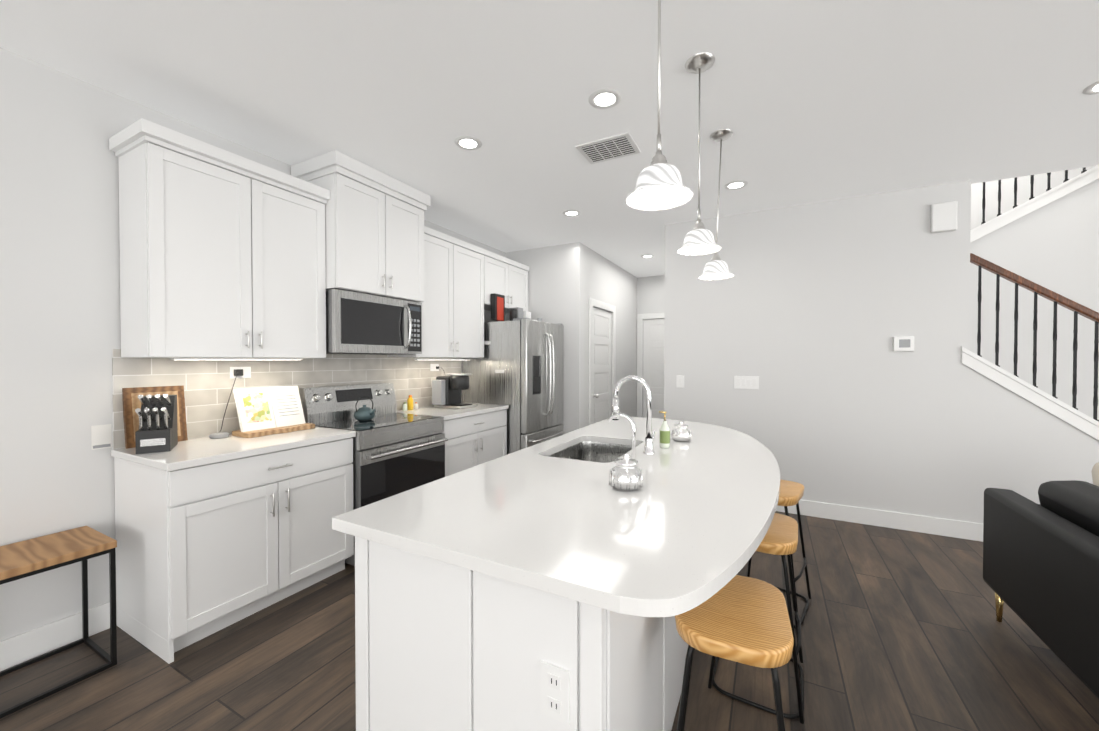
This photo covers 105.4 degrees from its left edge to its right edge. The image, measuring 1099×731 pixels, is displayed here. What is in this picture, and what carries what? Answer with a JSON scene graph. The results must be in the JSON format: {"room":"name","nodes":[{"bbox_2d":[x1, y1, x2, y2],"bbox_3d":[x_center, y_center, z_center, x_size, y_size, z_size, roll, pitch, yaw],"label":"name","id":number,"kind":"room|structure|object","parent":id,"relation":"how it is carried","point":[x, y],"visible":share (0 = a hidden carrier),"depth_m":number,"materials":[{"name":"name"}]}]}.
{"room":"kitchen","nodes":[
{"label":"kitchen","id":0,"kind":"room"},
{"bbox_2d":[0,47,504,640],"bbox_3d":[-1.908,-0.164,2.933,0.120,3.000,10.700,0,1,28],"label":"wall","id":1,"kind":"structure","parent":0,"point":[60,327],"depth_m":1.99,"materials":[{"name":"white paint"}]},
{"bbox_2d":[0,601,109,670],"bbox_3d":[-3.296,1.303,0.172,0.014,0.135,4.488,0,1,28],"label":"baseboard","id":2,"kind":"structure","parent":1,"relation":"attached to","point":[28,645],"depth_m":1.97,"materials":[{"name":"white"}]},
{"bbox_2d":[91,424,111,449],"bbox_3d":[-2.269,0.361,2.122,0.001,0.120,0.072,0,1,28],"label":"light switch","id":3,"kind":"object","parent":1,"relation":"attached to","point":[101,436],"visible":1,"depth_m":2.12,"materials":[{"name":"white plastic"}]},
{"bbox_2d":[113,134,325,359],"bbox_3d":[-1.864,-0.573,2.493,0.339,1.055,0.910,0,1,28],"label":"upper cabinet","id":4,"kind":"object","parent":1,"relation":"attached to","point":[226,255],"depth_m":2.25,"materials":[{"name":"white wood"}]},
{"bbox_2d":[112,349,460,448],"bbox_3d":[-1.609,0.158,3.368,0.008,0.515,2.740,0,1,28],"label":"tile backsplash","id":5,"kind":"structure","parent":1,"relation":"attached to","point":[208,385],"depth_m":2.66,"materials":[{"name":"grey tile"}]},
{"bbox_2d":[220,367,250,431],"bbox_3d":[-1.965,0.202,2.597,0.063,0.384,0.250,0,1,-2],"label":"outlet","id":6,"kind":"object","parent":5,"relation":"attached to","point":[240,372],"depth_m":2.64,"materials":[{"name":"white plastic"}]},
{"bbox_2d":[430,364,444,372],"bbox_3d":[-1.073,0.162,4.276,0.093,0.356,0.305,0,1,28],"label":"outlet","id":7,"kind":"object","parent":5,"relation":"attached to","point":[433,367],"depth_m":4.21,"materials":[{"name":"white plastic"}]},
{"bbox_2d":[293,162,428,305],"bbox_3d":[-1.417,-0.921,3.219,0.449,0.794,0.795,0,1,28],"label":"upper cabinet","id":8,"kind":"object","parent":1,"relation":"attached to","point":[377,237],"depth_m":3.00,"materials":[{"name":"white wood"}]},
{"bbox_2d":[326,289,421,354],"bbox_3d":[-1.399,-0.302,3.218,0.488,0.427,0.786,0,1,28],"label":"microwave","id":9,"kind":"object","parent":8,"relation":"attached to","point":[359,323],"visible":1,"depth_m":3.04,"materials":[{"name":"silver metal"}]},
{"bbox_2d":[387,228,484,357],"bbox_3d":[-1.055,-0.640,4.027,0.339,1.126,0.960,0,1,28],"label":"upper cabinet","id":10,"kind":"object","parent":1,"relation":"attached to","point":[453,315],"depth_m":3.95,"materials":[{"name":"white wood"}]},
{"bbox_2d":[485,250,528,313],"bbox_3d":[-0.620,-0.933,4.849,0.339,0.560,0.902,0,1,28],"label":"upper cabinet","id":11,"kind":"object","parent":1,"relation":"attached to","point":[504,276],"depth_m":4.74,"materials":[{"name":"white wood"}]},
{"bbox_2d":[505,244,568,433],"bbox_3d":[-0.142,-0.065,5.192,0.900,2.745,0.100,0,1,28],"label":"wall","id":12,"kind":"structure","parent":0,"point":[566,282],"depth_m":5.03,"materials":[{"name":"white paint"}]},
{"bbox_2d":[0,511,1098,730],"bbox_3d":[1.631,1.389,1.088,8.120,0.060,10.700,0,1,28],"label":"floor","id":13,"kind":"structure","parent":0,"point":[903,630],"depth_m":1.86,"materials":[{"name":"brown wood"}]},
{"bbox_2d":[0,526,116,718],"bbox_3d":[-2.196,1.069,1.812,0.370,0.562,0.370,0,1,28],"label":"side table","id":14,"kind":"object","parent":13,"relation":"on","point":[31,557],"visible":0.98,"depth_m":1.84,"materials":[{"name":"brown wood"}]},
{"bbox_2d":[114,437,353,663],"bbox_3d":[-1.752,0.902,2.435,0.608,0.880,0.940,0,1,28],"label":"base cabinet","id":15,"kind":"object","parent":13,"relation":"on","point":[204,551],"depth_m":2.10,"materials":[{"name":"white wood"}]},
{"bbox_2d":[111,402,508,470],"bbox_3d":[-1.331,0.435,3.208,0.628,0.034,2.734,0,1,28],"label":"countertop","id":16,"kind":"structure","parent":15,"relation":"on","point":[188,453],"depth_m":2.28,"materials":[{"name":"white stone"}]},
{"bbox_2d":[122,385,187,448],"bbox_3d":[-2.151,0.273,2.289,0.061,0.315,0.255,0,1,28],"label":"cutting board","id":17,"kind":"object","parent":16,"relation":"on","point":[131,402],"visible":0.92,"depth_m":2.23,"materials":[{"name":"brown wood"}]},
{"bbox_2d":[135,394,177,453],"bbox_3d":[-2.005,0.286,2.137,0.126,0.288,0.256,0,1,-34],"label":"knife block","id":18,"kind":"object","parent":16,"relation":"on","point":[157,430],"visible":1,"depth_m":2.10,"materials":[{"name":"black plastic"}]},
{"bbox_2d":[209,432,228,438],"bbox_3d":[-1.947,0.412,2.469,0.091,0.027,0.092,0,1,28],"label":"puck","id":19,"kind":"object","parent":16,"relation":"on","point":[219,435],"visible":0.98,"depth_m":2.44,"materials":[{"name":"grey plastic"}]},
{"bbox_2d":[232,386,314,437],"bbox_3d":[-1.747,0.282,2.676,0.197,0.282,0.415,0,1,28],"label":"cookbook","id":20,"kind":"object","parent":16,"relation":"on","point":[264,411],"visible":1,"depth_m":2.65,"materials":[{"name":"white paper"}]},
{"bbox_2d":[402,395,417,410],"bbox_3d":[-1.277,0.341,3.844,0.056,0.135,0.162,0,1,28],"label":"bottles","id":21,"kind":"object","parent":16,"relation":"on","point":[407,406],"visible":1,"depth_m":3.83,"materials":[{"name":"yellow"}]},
{"bbox_2d":[432,373,476,408],"bbox_3d":[-0.929,0.243,4.067,0.320,0.325,0.310,0,1,28],"label":"coffee maker","id":22,"kind":"object","parent":16,"relation":"on","point":[446,391],"visible":1,"depth_m":3.99,"materials":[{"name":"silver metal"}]},
{"bbox_2d":[299,383,447,567],"bbox_3d":[-1.287,0.746,3.171,0.707,1.175,0.790,0,1,28],"label":"range oven","id":23,"kind":"object","parent":13,"relation":"on","point":[394,452],"visible":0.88,"depth_m":3.03,"materials":[{"name":"silver metal"}]},
{"bbox_2d":[354,396,375,420],"bbox_3d":[-1.387,0.324,3.174,0.193,0.179,0.159,0,1,28],"label":"kettle","id":24,"kind":"object","parent":23,"relation":"on","point":[364,413],"visible":1,"depth_m":3.13,"materials":[{"name":"teal metal"}]},
{"bbox_2d":[442,409,506,476],"bbox_3d":[-0.931,0.883,3.992,0.608,0.880,0.980,0,1,28],"label":"base cabinet","id":25,"kind":"object","parent":13,"relation":"on","point":[473,440],"depth_m":3.80,"materials":[{"name":"white wood"}]},
{"bbox_2d":[463,318,563,454],"bbox_3d":[-0.354,0.413,4.745,0.887,1.800,0.859,0,1,28],"label":"fridge","id":26,"kind":"object","parent":13,"relation":"on","point":[517,368],"visible":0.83,"depth_m":4.37,"materials":[{"name":"silver metal"}]},
{"bbox_2d":[491,293,541,320],"bbox_3d":[-0.352,-0.626,4.668,0.290,0.279,0.630,0,1,28],"label":"boxes","id":27,"kind":"object","parent":26,"relation":"on","point":[497,307],"visible":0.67,"depth_m":4.54,"materials":[{"name":"red cardboard"}]},
{"bbox_2d":[355,539,688,730],"bbox_3d":[0.283,0.907,2.052,0.786,0.880,2.240,0,1,28],"label":"kitchen island","id":28,"kind":"object","parent":13,"relation":"on","point":[439,647],"depth_m":1.06,"materials":[{"name":"white wood"}]},
{"bbox_2d":[540,660,569,725],"bbox_3d":[0.011,0.728,0.931,0.072,0.117,0.008,0,1,28],"label":"socket","id":29,"kind":"object","parent":28,"relation":"attached to","point":[554,674],"depth_m":0.93,"materials":[{"name":"white plastic"}]},
{"bbox_2d":[332,415,779,634],"bbox_3d":[0.471,0.449,2.066,1.164,0.034,2.530,0,1,28],"label":"island countertop","id":30,"kind":"structure","parent":28,"relation":"on","point":[547,517],"depth_m":1.22,"materials":[{"name":"white stone"}]},
{"bbox_2d":[549,441,635,462],"bbox_3d":[0.237,0.555,2.208,0.390,0.180,0.610,0,1,28],"label":"sink","id":31,"kind":"object","parent":30,"relation":"in","point":[593,451],"depth_m":2.48,"materials":[{"name":"silver metal"}]},
{"bbox_2d":[609,454,642,490],"bbox_3d":[0.277,0.378,1.506,0.118,0.120,0.121,0,1,28],"label":"candle jar","id":32,"kind":"object","parent":30,"relation":"on","point":[626,473],"visible":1,"depth_m":1.47,"materials":[{"name":"clear glass"}]},
{"bbox_2d":[659,411,669,447],"bbox_3d":[0.602,0.335,2.194,0.056,0.189,0.053,0,1,28],"label":"soap bottle","id":33,"kind":"object","parent":30,"relation":"on","point":[664,435],"visible":1,"depth_m":2.17,"materials":[{"name":"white plastic"}]},
{"bbox_2d":[671,421,690,441],"bbox_3d":[0.752,0.373,2.386,0.107,0.108,0.109,0,1,28],"label":"candle jar","id":34,"kind":"object","parent":30,"relation":"on","point":[681,432],"visible":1,"depth_m":2.35,"materials":[{"name":"clear glass"}]},
{"bbox_2d":[675,575,793,730],"bbox_3d":[0.529,1.023,1.223,0.345,0.667,0.385,0,1,24],"label":"stool","id":35,"kind":"object","parent":13,"relation":"on","point":[742,619],"visible":0.77,"depth_m":1.13,"materials":[{"name":"brown wood"}]},
{"bbox_2d":[708,513,803,723],"bbox_3d":[0.904,1.015,1.817,0.364,0.667,0.402,0,1,28],"label":"stool","id":36,"kind":"object","parent":13,"relation":"on","point":[780,537],"visible":0.65,"depth_m":1.67,"materials":[{"name":"brown wood"}]},
{"bbox_2d":[747,479,810,627],"bbox_3d":[1.247,1.008,2.360,0.345,0.667,0.385,1,1,40],"label":"stool","id":37,"kind":"object","parent":13,"relation":"on","point":[791,493],"visible":0.38,"depth_m":2.31,"materials":[{"name":"brown wood"}]},
{"bbox_2d":[983,462,1098,698],"bbox_3d":[2.260,0.910,1.118,0.920,0.897,2.150,0,1,28],"label":"sofa","id":38,"kind":"object","parent":13,"relation":"on","point":[1041,569],"visible":1,"depth_m":1.78,"materials":[{"name":"black leather"}]},
{"bbox_2d":[1091,462,1098,485],"bbox_3d":[2.787,0.634,1.879,0.440,0.364,0.177,0,1,28],"label":"pillow","id":39,"kind":"object","parent":38,"relation":"on","point":[1095,470],"depth_m":2.00,"materials":[{"name":"beige fabric"}]},
{"bbox_2d":[0,0,1098,277],"bbox_3d":[1.631,-1.513,1.052,8.120,0.255,10.700,0,1,28],"label":"ceiling","id":40,"kind":"structure","parent":0,"point":[814,100],"depth_m":2.12,"materials":[{"name":"white paint"}]},
{"bbox_2d":[454,136,481,149],"bbox_3d":[-0.513,-1.403,2.647,0.171,0.006,0.171,0,1,-17],"label":"recessed light","id":41,"kind":"object","parent":40,"relation":"in","point":[464,142],"depth_m":2.63,"materials":[{"name":"white"}]},
{"bbox_2d":[563,210,580,216],"bbox_3d":[0.207,-1.418,3.906,0.171,0.006,0.171,0,1,-17],"label":"recessed light","id":42,"kind":"object","parent":40,"relation":"in","point":[571,213],"depth_m":3.90,"materials":[{"name":"white"}]},
{"bbox_2d":[589,88,620,108],"bbox_3d":[0.291,-1.397,2.200,0.171,0.006,0.171,0,1,-17],"label":"recessed light","id":43,"kind":"object","parent":40,"relation":"in","point":[606,98],"depth_m":2.19,"materials":[{"name":"white"}]},
{"bbox_2d":[575,132,640,163],"bbox_3d":[0.383,-1.401,2.717,0.350,0.011,0.270,0,1,28],"label":"ceiling vent","id":44,"kind":"object","parent":40,"relation":"in","point":[610,148],"visible":1,"depth_m":2.70,"materials":[{"name":"white metal"}]},
{"bbox_2d":[641,254,653,257],"bbox_3d":[1.292,-1.438,5.516,0.171,0.006,0.171,0,1,-17],"label":"recessed light","id":45,"kind":"object","parent":40,"relation":"in","point":[648,255],"depth_m":5.52,"materials":[{"name":"white"}]},
{"bbox_2d":[625,0,693,210],"bbox_3d":[0.325,-0.938,1.239,0.197,0.900,0.197,0,1,28],"label":"pendant light","id":46,"kind":"object","parent":40,"relation":"hanging from","point":[659,186],"visible":1,"depth_m":1.24,"materials":[{"name":"white glass"}]},
{"bbox_2d":[677,52,721,255],"bbox_3d":[0.693,-0.962,1.938,0.197,0.868,0.197,0,1,28],"label":"pendant light","id":47,"kind":"object","parent":40,"relation":"hanging from","point":[699,239],"visible":1,"depth_m":1.92,"materials":[{"name":"white glass"}]},
{"bbox_2d":[698,129,733,279],"bbox_3d":[0.992,-0.955,2.474,0.197,0.896,0.324,0,1,28],"label":"pendant light","id":48,"kind":"object","parent":40,"relation":"hanging from","point":[716,267],"visible":1,"depth_m":2.45,"materials":[{"name":"white glass"}]},
{"bbox_2d":[724,180,747,189],"bbox_3d":[1.459,-1.410,3.280,0.171,0.006,0.171,0,1,-17],"label":"recessed light","id":49,"kind":"object","parent":40,"relation":"in","point":[733,185],"depth_m":3.27,"materials":[{"name":"white"}]},
{"bbox_2d":[1083,81,1098,94],"bbox_3d":[2.780,-1.395,2.076,0.171,0.006,0.171,0,1,-17],"label":"recessed light","id":50,"kind":"object","parent":40,"relation":"in","point":[1093,88],"depth_m":2.12,"materials":[{"name":"white"}]},
{"bbox_2d":[569,242,636,431],"bbox_3d":[0.858,-0.074,5.953,0.100,2.745,2.380,0,1,28],"label":"wall","id":51,"kind":"structure","parent":0,"point":[591,275],"depth_m":5.25,"materials":[{"name":"white paint"}]},
{"bbox_2d":[589,298,615,424],"bbox_3d":[0.712,0.233,5.554,0.018,2.140,0.950,0,1,28],"label":"door frame","id":52,"kind":"structure","parent":51,"relation":"attached to","point":[605,306],"depth_m":5.20,"materials":[{"name":"white wood"}]},
{"bbox_2d":[593,307,611,423],"bbox_3d":[0.712,0.275,5.554,0.107,2.032,0.762,0,1,28],"label":"pantry door","id":53,"kind":"structure","parent":51,"relation":"in","point":[602,329],"depth_m":5.57,"materials":[{"name":"white wood"}]},
{"bbox_2d":[637,275,664,319],"bbox_3d":[1.927,-0.085,6.792,1.010,2.745,0.100,0,1,28],"label":"wall","id":54,"kind":"structure","parent":0,"point":[650,294],"depth_m":6.86,"materials":[{"name":"white paint"}]},
{"bbox_2d":[637,313,663,416],"bbox_3d":[1.900,0.218,6.743,0.990,2.140,0.018,0,1,28],"label":"door frame","id":55,"kind":"structure","parent":54,"relation":"attached to","point":[640,317],"depth_m":6.94,"materials":[{"name":"white wood"}]},
{"bbox_2d":[643,319,663,418],"bbox_3d":[1.901,0.260,6.746,0.802,2.032,0.107,0,1,28],"label":"hall door","id":56,"kind":"structure","parent":54,"relation":"in","point":[653,353],"depth_m":6.86,"materials":[{"name":"white wood"}]},
{"bbox_2d":[664,180,1098,523],"bbox_3d":[2.946,-0.042,3.395,3.960,2.745,0.100,0,1,28],"label":"wall","id":57,"kind":"structure","parent":0,"point":[806,313],"depth_m":3.52,"materials":[{"name":"white paint"}]},
{"bbox_2d":[676,375,683,387],"bbox_3d":[1.311,0.160,4.198,0.075,0.120,0.008,0,1,28],"label":"light switch","id":58,"kind":"object","parent":57,"relation":"attached to","point":[679,379],"depth_m":4.20,"materials":[{"name":"white plastic"}]},
{"bbox_2d":[734,376,758,388],"bbox_3d":[1.842,0.160,3.918,0.204,0.117,0.008,0,1,28],"label":"light switch","id":59,"kind":"object","parent":57,"relation":"attached to","point":[746,382],"depth_m":3.92,"materials":[{"name":"white plastic"}]},
{"bbox_2d":[776,499,982,541],"bbox_3d":[2.914,1.263,3.365,3.974,0.135,0.014,0,1,28],"label":"baseboard","id":60,"kind":"structure","parent":57,"relation":"attached to","point":[889,519],"depth_m":3.42,"materials":[{"name":"white wood"}]},
{"bbox_2d":[893,336,913,350],"bbox_3d":[2.850,-0.174,3.373,0.130,0.120,0.026,0,1,28],"label":"thermostat","id":61,"kind":"object","parent":57,"relation":"attached to","point":[903,343],"visible":1,"depth_m":3.36,"materials":[{"name":"white plastic"}]},
{"bbox_2d":[931,201,957,232],"bbox_3d":[3.055,-1.148,3.245,0.150,0.220,0.040,0,1,28],"label":"door chime","id":62,"kind":"object","parent":57,"relation":"attached to","point":[943,217],"visible":0.96,"depth_m":3.23,"materials":[{"name":"white plastic"}]},
{"bbox_2d":[961,253,1098,439],"bbox_3d":[3.970,0.203,2.859,1.764,2.120,0.136,0,1,28],"label":"stair railing","id":63,"kind":"object","parent":57,"relation":"on","point":[1054,406],"visible":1,"depth_m":3.04,"materials":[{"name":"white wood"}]},
{"bbox_2d":[971,166,1094,229],"bbox_3d":[4.293,-0.791,5.084,4.560,4.200,0.100,0,1,28],"label":"wall","id":64,"kind":"structure","parent":0,"point":[1057,178],"depth_m":4.62,"materials":[{"name":"white paint"}]},
{"bbox_2d":[969,179,1098,419],"bbox_3d":[3.736,-0.452,4.138,4.460,3.545,0.100,0,1,28],"label":"wall","id":65,"kind":"structure","parent":0,"point":[1053,246],"depth_m":3.72,"materials":[{"name":"white paint"}]},
{"bbox_2d":[970,165,1098,242],"bbox_3d":[4.382,-1.913,3.780,3.014,2.675,0.160,0,1,28],"label":"stair railing","id":66,"kind":"object","parent":65,"relation":"on","point":[1064,188],"visible":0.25,"depth_m":3.76,"materials":[{"name":"white wood"}]}
]}

